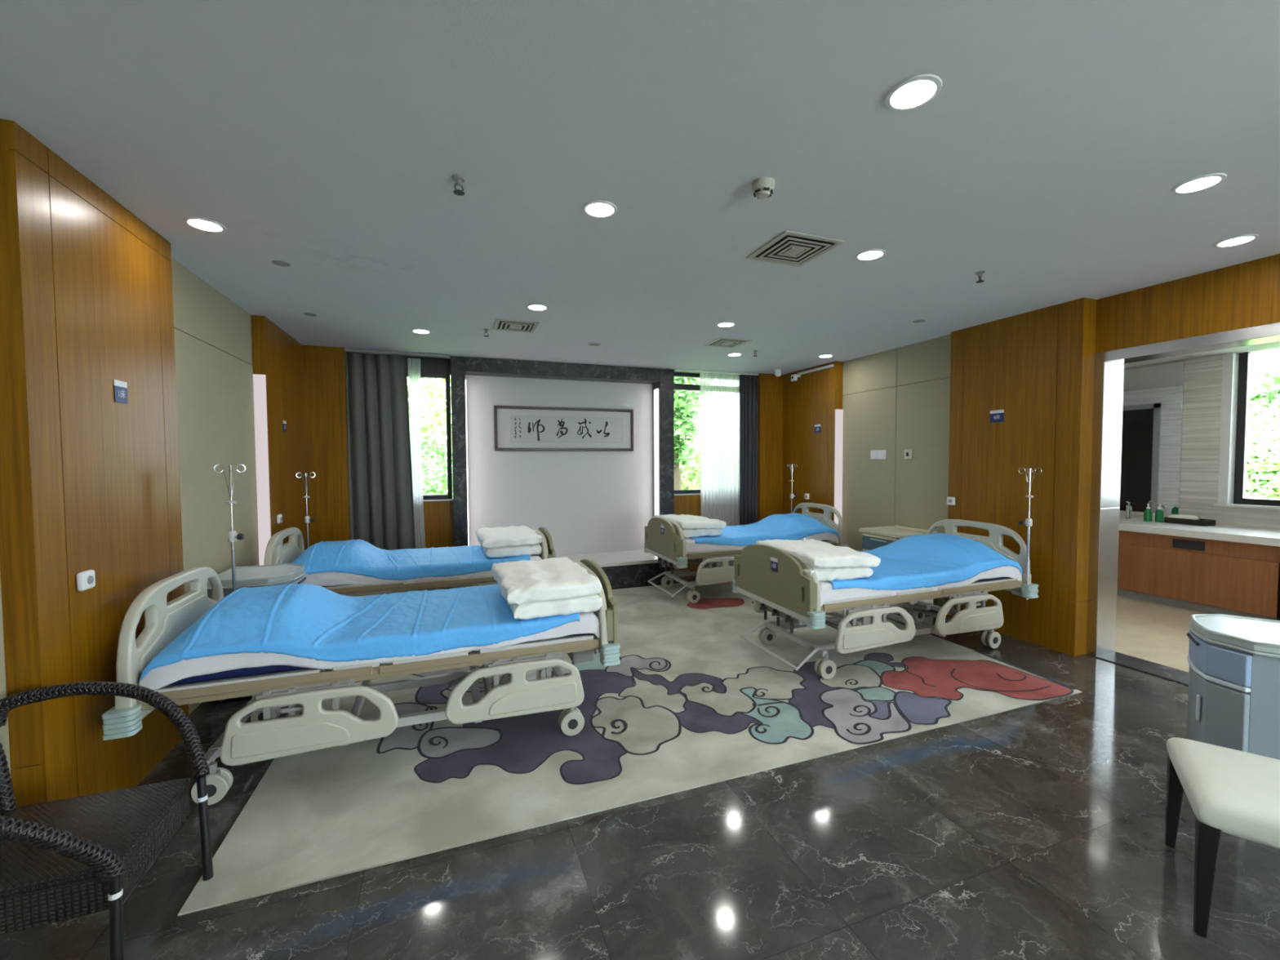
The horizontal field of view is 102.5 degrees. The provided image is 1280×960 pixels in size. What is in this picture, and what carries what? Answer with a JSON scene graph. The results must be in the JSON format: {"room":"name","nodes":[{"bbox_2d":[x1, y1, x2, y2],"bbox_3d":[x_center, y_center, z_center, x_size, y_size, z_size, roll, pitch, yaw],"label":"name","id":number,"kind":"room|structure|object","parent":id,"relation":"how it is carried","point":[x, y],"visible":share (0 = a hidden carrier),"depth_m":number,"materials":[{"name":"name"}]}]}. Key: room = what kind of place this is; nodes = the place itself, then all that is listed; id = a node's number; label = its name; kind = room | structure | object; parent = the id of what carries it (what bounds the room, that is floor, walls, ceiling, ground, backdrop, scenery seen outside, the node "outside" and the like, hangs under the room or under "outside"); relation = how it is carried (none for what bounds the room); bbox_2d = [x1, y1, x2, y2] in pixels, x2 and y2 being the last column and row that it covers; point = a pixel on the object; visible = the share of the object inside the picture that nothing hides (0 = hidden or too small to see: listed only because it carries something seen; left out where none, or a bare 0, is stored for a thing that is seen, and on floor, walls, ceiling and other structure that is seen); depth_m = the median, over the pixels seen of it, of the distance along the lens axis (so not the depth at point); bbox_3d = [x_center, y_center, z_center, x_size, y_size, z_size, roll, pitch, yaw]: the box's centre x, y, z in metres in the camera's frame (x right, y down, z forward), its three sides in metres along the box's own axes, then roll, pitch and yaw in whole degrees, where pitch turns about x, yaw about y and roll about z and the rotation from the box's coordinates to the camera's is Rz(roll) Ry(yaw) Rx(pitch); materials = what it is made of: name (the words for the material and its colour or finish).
{"room":"hospital room","nodes":[
{"label":"hospital room","id":0,"kind":"room"},
{"bbox_2d":[0,257,259,778],"bbox_3d":[-2.213,0.137,1.114,0.200,2.866,10.800,-1,2,-20],"label":"wall","id":1,"kind":"structure","parent":0,"point":[214,366],"depth_m":3.65,"materials":[{"name":"beige fabric"}]},
{"bbox_2d":[75,569,95,591],"bbox_3d":[-2.374,0.430,2.205,0.033,0.080,0.084,-1,2,-20],"label":"button","id":2,"kind":"object","parent":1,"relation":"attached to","point":[86,580],"visible":1,"depth_m":2.18,"materials":[{"name":"white plastic"}]},
{"bbox_2d":[0,119,189,807],"bbox_3d":[-2.547,0.088,2.465,0.099,2.866,1.130,-1,2,-20],"label":"wall panel","id":3,"kind":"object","parent":1,"relation":"attached to","point":[90,480],"depth_m":2.18,"materials":[{"name":"orange wood"}]},
{"bbox_2d":[113,379,128,404],"bbox_3d":[-2.507,-0.425,2.483,0.004,0.105,0.100,-1,2,-20],"label":"number sign","id":4,"kind":"object","parent":1,"relation":"attached to","point":[120,387],"visible":1,"depth_m":2.48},
{"bbox_2d":[253,373,271,565],"bbox_3d":[-3.280,0.219,4.479,0.090,2.260,0.008,-1,2,-20],"label":"light strip","id":5,"kind":"object","parent":1,"relation":"attached to","point":[259,380],"visible":0.64,"depth_m":4.46,"materials":[{"name":"plastic"}]},
{"bbox_2d":[251,315,306,550],"bbox_3d":[-3.483,-0.004,5.027,0.099,2.866,1.169,-1,2,-20],"label":"trim","id":6,"kind":"structure","parent":1,"relation":"attached to","point":[276,355],"depth_m":4.87,"materials":[{"name":"orange wood"}]},
{"bbox_2d":[465,374,653,555],"bbox_3d":[-1.046,-0.005,7.064,2.545,2.690,0.220,-1,2,-20],"label":"wall","id":7,"kind":"structure","parent":0,"point":[588,502],"depth_m":6.95,"materials":[{"name":"white paint"}]},
{"bbox_2d":[465,379,469,545],"bbox_3d":[-2.144,-0.109,6.382,0.008,2.240,0.140,-1,2,-20],"label":"light strip","id":8,"kind":"object","parent":7,"relation":"attached to","point":[465,380],"visible":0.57,"depth_m":6.33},
{"bbox_2d":[450,355,674,574],"bbox_3d":[-0.977,-0.089,6.937,2.920,2.866,0.500,-1,2,-20],"label":"trim","id":9,"kind":"structure","parent":7,"relation":"attached to","point":[662,380],"depth_m":6.58,"materials":[{"name":"grey stone"}]},
{"bbox_2d":[493,405,633,451],"bbox_3d":[-0.984,-0.682,6.923,1.890,0.583,0.039,-1,2,-20],"label":"calligraphy","id":10,"kind":"object","parent":7,"relation":"attached to","point":[516,428],"visible":1,"depth_m":6.89,"materials":[{"name":"white paper"}]},
{"bbox_2d":[653,388,658,515],"bbox_3d":[0.232,-0.154,7.248,0.008,2.240,0.140,-1,2,-20],"label":"light strip","id":11,"kind":"object","parent":7,"relation":"attached to","point":[655,391],"visible":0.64,"depth_m":7.23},
{"bbox_2d":[0,0,1279,378],"bbox_3d":[0.869,-1.404,2.185,6.980,0.100,10.800,-1,2,-20],"label":"ceiling","id":12,"kind":"structure","parent":0,"point":[327,140],"depth_m":2.10,"materials":[{"name":"grey paint"}]},
{"bbox_2d":[182,216,226,232],"bbox_3d":[-2.309,-1.353,2.730,0.176,0.008,0.176,-1,2,-20],"label":"recessed light","id":13,"kind":"object","parent":12,"relation":"in","point":[202,224],"visible":1,"depth_m":2.72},
{"bbox_2d":[271,260,290,266],"bbox_3d":[-2.284,-1.376,3.271,0.100,0.004,0.100,-1,2,-20],"label":"cover plate","id":14,"kind":"object","parent":12,"relation":"attached to","point":[278,263],"visible":1,"depth_m":3.27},
{"bbox_2d":[344,348,450,358],"bbox_3d":[-2.777,-1.457,5.932,1.100,0.025,0.100,-1,2,-20],"label":"track","id":15,"kind":"object","parent":12,"relation":"attached to","point":[347,350],"visible":1,"depth_m":5.90,"materials":[{"name":"metal"}]},
{"bbox_2d":[346,352,415,550],"bbox_3d":[-2.964,-0.032,5.904,0.702,2.790,0.099,-1,2,-20],"label":"curtain","id":16,"kind":"object","parent":15,"relation":"hanging from","point":[381,507],"visible":0.73,"depth_m":5.88,"materials":[{"name":"grey fabric"}]},
{"bbox_2d":[407,357,426,548],"bbox_3d":[-2.644,-0.042,6.129,0.183,2.790,0.046,-1,2,-20],"label":"sheer curtain","id":17,"kind":"object","parent":15,"relation":"hanging from","point":[413,364],"visible":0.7,"depth_m":6.10,"materials":[{"name":"fabric"}]},
{"bbox_2d":[411,328,431,333],"bbox_3d":[-2.120,-1.439,4.980,0.176,0.008,0.176,-1,2,-20],"label":"recessed light","id":18,"kind":"object","parent":12,"relation":"in","point":[415,331],"visible":1,"depth_m":4.96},
{"bbox_2d":[451,174,466,195],"bbox_3d":[-0.810,-1.316,2.299,0.060,0.067,0.060,-2,3,-43],"label":"sprinkler","id":19,"kind":"object","parent":12,"relation":"attached to","point":[459,179],"visible":1,"depth_m":2.29,"materials":[{"name":"grey paint"}]},
{"bbox_2d":[493,319,539,333],"bbox_3d":[-1.163,-1.433,4.808,0.380,0.016,0.380,-1,2,-20],"label":"ceiling vent","id":20,"kind":"object","parent":12,"relation":"in","point":[500,324],"visible":1,"depth_m":4.77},
{"bbox_2d":[526,303,548,311],"bbox_3d":[-0.843,-1.417,4.222,0.176,0.008,0.176,-1,2,-20],"label":"recessed light","id":21,"kind":"object","parent":12,"relation":"in","point":[537,307],"visible":1,"depth_m":4.21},
{"bbox_2d":[582,200,617,217],"bbox_3d":[-0.202,-1.359,2.584,0.176,0.008,0.176,-1,2,-20],"label":"recessed light","id":22,"kind":"object","parent":12,"relation":"in","point":[596,208],"visible":1,"depth_m":2.58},
{"bbox_2d":[673,368,758,375],"bbox_3d":[1.105,-1.539,7.369,1.320,0.014,0.100,-1,2,-20],"label":"track","id":23,"kind":"object","parent":12,"relation":"attached to","point":[675,370],"visible":0.93,"depth_m":7.32,"materials":[{"name":"white plastic"}]},
{"bbox_2d":[699,372,739,568],"bbox_3d":[1.171,-0.124,7.454,0.650,2.815,0.048,-1,2,-20],"label":"sheer curtain","id":24,"kind":"object","parent":23,"relation":"hanging from","point":[719,393],"visible":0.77,"depth_m":7.43,"materials":[{"name":"fabric"}]},
{"bbox_2d":[739,374,758,524],"bbox_3d":[1.598,-0.128,7.571,0.322,2.810,0.072,-1,2,-20],"label":"curtain","id":25,"kind":"object","parent":23,"relation":"hanging from","point":[748,384],"visible":0.8,"depth_m":7.53,"materials":[{"name":"grey fabric"}]},
{"bbox_2d":[716,321,735,327],"bbox_3d":[0.802,-1.447,4.790,0.176,0.008,0.176,-1,2,-20],"label":"recessed light","id":26,"kind":"object","parent":12,"relation":"in","point":[726,324],"visible":1,"depth_m":4.78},
{"bbox_2d":[703,337,751,348],"bbox_3d":[0.942,-1.472,5.543,0.380,0.016,0.380,-1,2,-20],"label":"ceiling vent","id":27,"kind":"object","parent":12,"relation":"in","point":[720,342],"visible":1,"depth_m":5.51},
{"bbox_2d":[751,177,774,199],"bbox_3d":[0.564,-1.327,2.353,0.104,0.063,0.104,-1,2,-20],"label":"smoke detector","id":28,"kind":"object","parent":12,"relation":"attached to","point":[762,188],"visible":1,"depth_m":2.32,"materials":[{"name":"white plastic"}]},
{"bbox_2d":[746,230,844,266],"bbox_3d":[0.926,-1.380,3.096,0.410,0.016,0.410,-1,2,-20],"label":"ceiling vent","id":29,"kind":"object","parent":12,"relation":"in","point":[791,248],"visible":1,"depth_m":3.06,"materials":[{"name":"metal"}]},
{"bbox_2d":[854,248,885,261],"bbox_3d":[1.423,-1.390,3.176,0.176,0.008,0.176,-1,2,-20],"label":"recessed light","id":30,"kind":"object","parent":12,"relation":"in","point":[871,254],"visible":1,"depth_m":3.17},
{"bbox_2d":[884,74,942,111],"bbox_3d":[0.944,-1.335,1.778,0.176,0.008,0.176,-1,2,-20],"label":"recessed light","id":31,"kind":"object","parent":12,"relation":"in","point":[913,92],"visible":1,"depth_m":1.77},
{"bbox_2d":[1170,173,1226,194],"bbox_3d":[2.579,-1.365,2.374,0.176,0.008,0.176,-1,2,-20],"label":"recessed light","id":32,"kind":"object","parent":12,"relation":"in","point":[1206,181],"visible":1,"depth_m":2.37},
{"bbox_2d":[1213,234,1259,247],"bbox_3d":[3.478,-1.394,3.000,0.176,0.008,0.176,-1,2,-20],"label":"recessed light","id":33,"kind":"object","parent":12,"relation":"in","point":[1237,240],"visible":1,"depth_m":2.99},
{"bbox_2d":[0,569,1279,959],"bbox_3d":[2.420,1.509,2.856,10.250,0.064,10.800,-1,2,-20],"label":"floor","id":34,"kind":"structure","parent":0,"point":[1036,831],"depth_m":2.00,"materials":[{"name":"stone"}]},
{"bbox_2d":[0,681,213,959],"bbox_3d":[-1.916,1.067,1.652,0.735,0.967,0.828,-1,2,-20],"label":"wicker armchair","id":35,"kind":"object","parent":34,"relation":"on","point":[64,859],"visible":1,"depth_m":1.65,"materials":[{"name":"wicker"}]},
{"bbox_2d":[207,563,306,701],"bbox_3d":[-2.699,1.062,3.675,0.514,0.828,0.524,-1,2,-20],"label":"base cabinet","id":36,"kind":"object","parent":34,"relation":"on","point":[249,576],"visible":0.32,"depth_m":3.57,"materials":[{"name":"grey plastic"}]},
{"bbox_2d":[218,564,302,580],"bbox_3d":[-2.701,0.658,3.660,0.466,0.002,0.475,-1,2,-20],"label":"tray","id":37,"kind":"object","parent":36,"relation":"on","point":[262,572],"depth_m":3.64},
{"bbox_2d":[555,549,660,587],"bbox_3d":[-0.949,1.194,6.618,2.370,0.325,0.755,-1,2,-20],"label":"bench","id":38,"kind":"object","parent":34,"relation":"on","point":[630,567],"visible":0.27,"depth_m":6.60,"materials":[{"name":"grey stone"}]},
{"bbox_2d":[177,582,1081,915],"bbox_3d":[0.060,1.427,4.469,5.005,0.010,3.847,-1,2,-20],"label":"rug","id":39,"kind":"object","parent":34,"relation":"on","point":[689,703],"visible":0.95,"depth_m":2.96,"materials":[{"name":"carpet"}]},
{"bbox_2d":[102,559,620,804],"bbox_3d":[-1.361,0.977,3.042,2.278,1.020,1.100,-1,2,-20],"label":"hospital bed","id":40,"kind":"object","parent":39,"relation":"on","point":[272,688],"visible":0.56,"depth_m":2.50,"materials":[{"name":"beige plastic"}]},
{"bbox_2d":[213,464,245,591],"bbox_3d":[-2.562,0.450,3.214,0.131,1.096,0.168,0,2,5],"label":"pole","id":41,"kind":"object","parent":40,"relation":"attached to","point":[233,536],"visible":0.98,"depth_m":3.23,"materials":[{"name":"silver metal"}]},
{"bbox_2d":[139,612,599,690],"bbox_3d":[-1.368,0.775,3.033,2.080,0.358,0.948,-1,2,-20],"label":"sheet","id":42,"kind":"object","parent":40,"relation":"on","point":[156,678],"visible":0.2,"depth_m":2.41,"materials":[{"name":"white fabric"}]},
{"bbox_2d":[140,582,579,680],"bbox_3d":[-1.420,0.731,3.012,1.951,0.303,0.967,-1,2,-20],"label":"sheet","id":43,"kind":"object","parent":42,"relation":"on","point":[305,620],"visible":0.86,"depth_m":2.66,"materials":[{"name":"fabric"}]},
{"bbox_2d":[491,556,602,619],"bbox_3d":[-0.606,0.654,3.220,0.560,0.208,0.842,-1,2,-22],"label":"quilt","id":44,"kind":"object","parent":43,"relation":"on","point":[552,586],"visible":1,"depth_m":2.91,"materials":[{"name":"white fabric"}]},
{"bbox_2d":[263,527,555,596],"bbox_3d":[-2.008,0.915,4.785,2.278,1.020,1.100,-1,2,-20],"label":"hospital bed","id":45,"kind":"object","parent":39,"relation":"on","point":[276,553],"visible":0.23,"depth_m":4.34,"materials":[{"name":"beige plastic"}]},
{"bbox_2d":[296,471,315,548],"bbox_3d":[-3.192,0.474,4.913,0.131,1.096,0.168,0,2,5],"label":"pole","id":46,"kind":"object","parent":45,"relation":"attached to","point":[307,519],"visible":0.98,"depth_m":4.93,"materials":[{"name":"silver metal"}]},
{"bbox_2d":[305,554,542,586],"bbox_3d":[-2.016,0.720,4.775,2.081,0.347,0.947,-1,2,-20],"label":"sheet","id":47,"kind":"object","parent":45,"relation":"on","point":[322,579],"visible":0.17,"depth_m":4.17,"materials":[{"name":"white fabric"}]},
{"bbox_2d":[291,539,530,580],"bbox_3d":[-2.067,0.673,4.755,1.950,0.291,0.967,-1,2,-20],"label":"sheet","id":48,"kind":"object","parent":47,"relation":"on","point":[358,557],"visible":0.79,"depth_m":4.39,"materials":[{"name":"fabric"}]},
{"bbox_2d":[475,525,542,557],"bbox_3d":[-1.294,0.589,5.023,0.556,0.210,0.847,-1,2,-21],"label":"quilt","id":49,"kind":"object","parent":48,"relation":"on","point":[512,540],"visible":1,"depth_m":4.69,"materials":[{"name":"white fabric"}]},
{"bbox_2d":[644,502,848,603],"bbox_3d":[1.293,0.837,6.393,2.284,1.020,1.100,-1,2,-20],"label":"hospital bed","id":50,"kind":"object","parent":39,"relation":"on","point":[664,539],"visible":0.48,"depth_m":5.81,"materials":[{"name":"beige plastic"}]},
{"bbox_2d":[684,532,839,554],"bbox_3d":[1.302,0.644,6.389,2.081,0.351,0.949,-1,2,-20],"label":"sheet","id":51,"kind":"object","parent":50,"relation":"on","point":[691,546],"visible":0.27,"depth_m":5.76,"materials":[{"name":"white fabric"}]},
{"bbox_2d":[690,512,838,546],"bbox_3d":[1.353,0.594,6.407,1.951,0.287,0.967,-1,2,-20],"label":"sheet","id":52,"kind":"object","parent":51,"relation":"on","point":[793,526],"visible":0.74,"depth_m":6.21,"materials":[{"name":"fabric"}]},
{"bbox_2d":[652,514,726,537],"bbox_3d":[0.569,0.535,6.140,0.594,0.215,0.848,-1,2,-22],"label":"quilt","id":53,"kind":"object","parent":52,"relation":"on","point":[692,526],"visible":0.62,"depth_m":5.82,"materials":[{"name":"white fabric"}]},
{"bbox_2d":[786,463,797,513],"bbox_3d":[2.140,0.321,7.186,0.131,1.096,0.168,0,2,5],"label":"pole","id":54,"kind":"object","parent":50,"relation":"on","point":[792,495],"visible":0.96,"depth_m":7.20,"materials":[{"name":"silver metal"}]},
{"bbox_2d":[732,519,1038,679],"bbox_3d":[2.055,0.909,4.395,2.284,1.020,1.100,-1,2,-20],"label":"hospital bed","id":55,"kind":"object","parent":39,"relation":"on","point":[774,577],"visible":0.8,"depth_m":3.98,"materials":[{"name":"beige plastic"}]},
{"bbox_2d":[818,565,1022,606],"bbox_3d":[2.064,0.717,4.391,2.081,0.375,0.950,-1,2,-20],"label":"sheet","id":56,"kind":"object","parent":55,"relation":"on","point":[827,593],"visible":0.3,"depth_m":3.82,"materials":[{"name":"white fabric"}]},
{"bbox_2d":[830,533,1022,590],"bbox_3d":[2.115,0.659,4.408,1.950,0.295,0.970,-1,2,-20],"label":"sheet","id":57,"kind":"object","parent":56,"relation":"on","point":[917,561],"visible":0.65,"depth_m":4.21,"materials":[{"name":"fabric"}]},
{"bbox_2d":[755,537,880,581],"bbox_3d":[1.359,0.607,4.047,0.595,0.218,0.844,-1,2,-17],"label":"quilt","id":58,"kind":"object","parent":57,"relation":"on","point":[829,562],"visible":0.74,"depth_m":3.70,"materials":[{"name":"white fabric"}]},
{"bbox_2d":[1012,467,1041,599],"bbox_3d":[3.217,0.444,4.290,0.132,1.096,0.168,0,2,5],"label":"pole","id":59,"kind":"object","parent":55,"relation":"attached to","point":[1028,522],"visible":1,"depth_m":4.25,"materials":[{"name":"silver metal"}]},
{"bbox_2d":[858,525,937,610],"bbox_3d":[2.773,0.955,5.553,0.530,0.845,0.550,-1,2,-20],"label":"base cabinet","id":60,"kind":"object","parent":34,"relation":"on","point":[873,538],"visible":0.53,"depth_m":5.53,"materials":[{"name":"beige plastic"}]},
{"bbox_2d":[1116,516,1279,620],"bbox_3d":[5.894,0.916,6.085,0.890,0.850,2.520,-1,2,-20],"label":"vanity","id":61,"kind":"object","parent":34,"relation":"on","point":[1217,569],"visible":0.52,"depth_m":5.29,"materials":[{"name":"red wood"}]},
{"bbox_2d":[1119,516,1279,546],"bbox_3d":[5.892,0.529,6.071,0.890,0.075,2.520,-1,2,-20],"label":"countertop","id":62,"kind":"structure","parent":61,"relation":"on","point":[1264,536],"depth_m":5.35,"materials":[{"name":"white stone"}]},
{"bbox_2d":[1124,501,1132,519],"bbox_3d":[5.972,0.372,6.266,0.060,0.222,0.187,1,3,32],"label":"soap dispenser","id":63,"kind":"object","parent":62,"relation":"on","point":[1129,508],"visible":1,"depth_m":6.30,"materials":[{"name":"silver metal"}]},
{"bbox_2d":[1143,503,1152,521],"bbox_3d":[6.025,0.384,6.093,0.074,0.211,0.074,-1,2,-20],"label":"soap bottle","id":64,"kind":"object","parent":62,"relation":"on","point":[1148,513],"visible":1,"depth_m":6.07,"materials":[{"name":"green plastic"}]},
{"bbox_2d":[1155,504,1164,522],"bbox_3d":[6.069,0.387,6.003,0.074,0.211,0.074,-2,3,-37],"label":"soap bottle","id":65,"kind":"object","parent":62,"relation":"on","point":[1159,514],"visible":1,"depth_m":5.98,"materials":[{"name":"green plastic"}]},
{"bbox_2d":[1164,516,1215,526],"bbox_3d":[6.213,0.467,5.813,0.180,0.065,0.360,-1,2,-15],"label":"tray","id":66,"kind":"object","parent":62,"relation":"on","point":[1204,522],"visible":0.93,"depth_m":5.74,"materials":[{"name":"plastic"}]},
{"bbox_2d":[1167,514,1199,519],"bbox_3d":[6.187,0.442,5.856,0.143,0.090,0.222,-1,2,-20],"label":"folded towel","id":67,"kind":"object","parent":66,"relation":"in","point":[1177,516],"visible":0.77,"depth_m":5.81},
{"bbox_2d":[1164,737,1279,937],"bbox_3d":[2.217,1.284,1.780,0.491,0.477,0.534,1,3,38],"label":"upholstered stool","id":68,"kind":"object","parent":34,"relation":"on","point":[1230,791],"visible":1,"depth_m":1.74,"materials":[{"name":"white leather"}]},
{"bbox_2d":[1186,613,1279,759],"bbox_3d":[2.925,1.096,2.391,0.514,0.798,0.524,1,3,37],"label":"base cabinet","id":69,"kind":"object","parent":34,"relation":"on","point":[1233,696],"visible":0.81,"depth_m":2.33,"materials":[{"name":"grey plastic"}]},
{"bbox_2d":[1195,615,1279,644],"bbox_3d":[2.923,0.707,2.376,0.466,0.002,0.475,1,3,37],"label":"tray","id":70,"kind":"object","parent":69,"relation":"on","point":[1233,628],"depth_m":2.43,"materials":[{"name":"plastic"}]},
{"bbox_2d":[842,334,951,607],"bbox_3d":[2.931,-0.086,6.320,0.280,2.866,4.540,-1,2,-20],"label":"wall","id":71,"kind":"structure","parent":0,"point":[895,401],"depth_m":5.87,"materials":[{"name":"paint"}]},
{"bbox_2d":[782,361,843,521],"bbox_3d":[2.389,-0.117,7.206,0.129,2.866,1.099,-1,2,-20],"label":"trim","id":72,"kind":"structure","parent":71,"relation":"attached to","point":[811,400],"depth_m":7.09,"materials":[{"name":"orange wood"}]},
{"bbox_2d":[796,364,833,374],"bbox_3d":[2.367,-1.490,6.969,0.024,0.030,0.720,-1,2,-20],"label":"cable trunking","id":73,"kind":"object","parent":71,"relation":"attached to","point":[831,365],"visible":0.91,"depth_m":6.92,"materials":[{"name":"white plastic"}]},
{"bbox_2d":[834,408,843,524],"bbox_3d":[2.583,0.160,6.690,0.121,2.150,0.008,-1,2,-20],"label":"light strip","id":74,"kind":"object","parent":71,"relation":"attached to","point":[838,412],"visible":0.64,"depth_m":6.67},
{"bbox_2d":[870,449,885,459],"bbox_3d":[2.841,-0.301,6.126,0.013,0.107,0.226,-1,2,-20],"label":"wall switch","id":75,"kind":"object","parent":71,"relation":"attached to","point":[879,454],"visible":1,"depth_m":6.11,"materials":[{"name":"white plastic"}]},
{"bbox_2d":[903,448,911,459],"bbox_3d":[2.983,-0.286,5.724,0.022,0.110,0.100,-1,2,-20],"label":"wall thermostat","id":76,"kind":"object","parent":71,"relation":"attached to","point":[908,453],"visible":1,"depth_m":5.72,"materials":[{"name":"grey plastic"}]},
{"bbox_2d":[946,302,1065,650],"bbox_3d":[3.324,-0.028,4.718,0.079,2.866,1.020,-1,2,-20],"label":"wall panel","id":77,"kind":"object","parent":71,"relation":"attached to","point":[1014,365],"depth_m":4.56,"materials":[{"name":"orange wood"}]},
{"bbox_2d":[990,409,1004,422],"bbox_3d":[3.271,-0.585,4.711,0.004,0.110,0.125,-1,2,-20],"label":"number sign","id":78,"kind":"object","parent":77,"relation":"attached to","point":[997,415],"visible":1,"depth_m":4.71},
{"bbox_2d":[1056,297,1096,656],"bbox_3d":[3.559,-0.009,4.192,0.159,2.866,0.130,-1,2,-20],"label":"trim","id":79,"kind":"structure","parent":71,"relation":"attached to","point":[1080,326],"depth_m":4.15,"materials":[{"name":"orange wood"}]},
{"bbox_2d":[1086,322,1279,685],"bbox_3d":[4.164,0.242,3.102,0.280,2.440,2.350,-1,2,-20],"label":"door frame","id":80,"kind":"structure","parent":71,"relation":"in","point":[1108,366],"depth_m":4.12,"materials":[{"name":"silver metal"}]},
{"bbox_2d":[1095,253,1279,353],"bbox_3d":[4.810,0.092,1.324,0.220,2.866,6.380,-1,2,-20],"label":"trim","id":81,"kind":"structure","parent":71,"relation":"attached to","point":[1245,295],"depth_m":3.57,"materials":[{"name":"orange wood"}]},
{"bbox_2d":[1119,354,1279,529],"bbox_3d":[5.188,-0.002,5.304,3.220,2.750,6.400,-1,2,-20],"label":"wall","id":82,"kind":"structure","parent":0,"point":[1202,389],"depth_m":5.85,"materials":[{"name":"tile"}]},
{"bbox_2d":[1119,361,1185,514],"bbox_3d":[6.140,-0.505,6.588,0.026,1.790,1.210,-1,2,-20],"label":"mirror","id":83,"kind":"object","parent":82,"relation":"attached to","point":[1153,403],"visible":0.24,"depth_m":6.26,"materials":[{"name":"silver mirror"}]},
{"bbox_2d":[1213,352,1279,509],"bbox_3d":[6.969,-0.519,4.712,0.260,1.690,2.300,-1,2,-20],"label":"trim","id":84,"kind":"structure","parent":82,"relation":"attached to","point":[1230,360],"depth_m":5.69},
{"bbox_2d":[1233,347,1279,506],"bbox_3d":[7.015,-0.530,4.675,0.060,1.665,2.200,-1,2,-20],"label":"window","id":85,"kind":"structure","parent":82,"relation":"in","point":[1244,365],"depth_m":5.65,"materials":[{"name":"metal"}]},
{"bbox_2d":[1124,341,1279,367],"bbox_3d":[5.204,-1.426,5.259,3.270,0.100,6.400,-1,2,-20],"label":"ceiling","id":86,"kind":"structure","parent":0,"point":[1272,346],"depth_m":5.62,"materials":[{"name":"white paint"}]},
{"bbox_3d":[-0.868,-0.166,7.187,7.100,3.000,0.300,-1,2,-20],"label":"wall","id":87,"kind":"structure","parent":0,"visible":0},
{"bbox_2d":[348,352,450,375],"bbox_3d":[-2.864,-1.391,6.174,1.100,0.186,0.110,-1,2,-20],"label":"trim","id":88,"kind":"structure","parent":87,"relation":"attached to","point":[428,365],"depth_m":6.25,"materials":[{"name":"metal"}]},
{"bbox_2d":[406,371,452,499],"bbox_3d":[-2.854,-0.527,6.198,1.085,1.543,0.070,-1,2,-20],"label":"window","id":89,"kind":"structure","parent":87,"relation":"in","point":[423,375],"depth_m":6.33,"materials":[{"name":"metal"}]},
{"bbox_2d":[302,345,783,546],"bbox_3d":[-0.757,-0.087,6.858,6.480,2.866,0.400,-1,2,-20],"label":"wall panel","id":90,"kind":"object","parent":87,"relation":"attached to","point":[324,367],"depth_m":5.68,"materials":[{"name":"orange wood"}]},
{"bbox_2d":[422,494,700,589],"bbox_3d":[-0.855,0.782,6.981,5.350,1.120,0.160,-1,2,-20],"label":"trim","id":91,"kind":"structure","parent":87,"relation":"attached to","point":[437,515],"depth_m":6.33,"materials":[{"name":"orange wood"}]},
{"bbox_2d":[422,493,700,501],"bbox_3d":[-0.856,0.225,6.955,5.350,0.037,0.170,-1,2,-20],"label":"trim","id":92,"kind":"structure","parent":87,"relation":"attached to","point":[444,500],"depth_m":6.33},
{"bbox_2d":[673,372,700,493],"bbox_3d":[1.025,-0.681,7.610,1.315,1.749,0.070,-1,2,-20],"label":"window","id":93,"kind":"structure","parent":87,"relation":"in","point":[677,386],"depth_m":7.44,"materials":[{"name":"metal"}]},
{"label":"outside","id":94,"kind":"structure","parent":0,"visible":0},
{"bbox_2d":[422,478,1267,498],"bbox_3d":[-7.933,0.798,29.088,85.000,0.100,60.000,-1,2,-20],"label":"ground","id":95,"kind":"structure","parent":94,"point":[428,486],"depth_m":35.63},
{"bbox_2d":[407,375,452,457],"bbox_3d":[-6.248,-1.624,13.695,5.739,5.887,3.908,-1,2,-16],"label":"tree","id":96,"kind":"object","parent":95,"relation":"on","point":[430,385],"visible":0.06,"depth_m":12.95,"materials":[{"name":"plant"}]},
{"bbox_2d":[408,417,453,497],"bbox_3d":[-4.363,0.173,9.595,3.054,2.668,2.059,-1,2,-20],"label":"shrub","id":97,"kind":"object","parent":95,"relation":"on","point":[431,453],"visible":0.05,"depth_m":9.43,"materials":[{"name":"green plant"}]},
{"bbox_2d":[673,377,700,489],"bbox_3d":[0.667,-0.917,9.695,1.229,4.703,1.137,-1,2,-20],"label":"palm tree","id":98,"kind":"object","parent":95,"relation":"on","point":[683,413],"visible":0.27,"depth_m":9.50,"materials":[{"name":"green plant"}]},
{"bbox_2d":[680,437,700,489],"bbox_3d":[1.473,0.205,11.312,2.481,2.432,1.377,-1,2,-20],"label":"shrub","id":99,"kind":"object","parent":95,"relation":"on","point":[691,482],"visible":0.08,"depth_m":10.90,"materials":[{"name":"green plant"}]},
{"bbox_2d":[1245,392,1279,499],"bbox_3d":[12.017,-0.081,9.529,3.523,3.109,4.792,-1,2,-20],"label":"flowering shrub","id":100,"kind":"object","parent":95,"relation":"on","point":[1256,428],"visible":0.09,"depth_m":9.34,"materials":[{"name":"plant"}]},
{"bbox_2d":[1245,367,1279,497],"bbox_3d":[17.454,-0.915,13.291,5.173,4.256,4.312,-1,2,-20],"label":"street tree","id":101,"kind":"object","parent":95,"relation":"on","point":[1268,388],"visible":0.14,"depth_m":13.00,"materials":[{"name":"green plant"}]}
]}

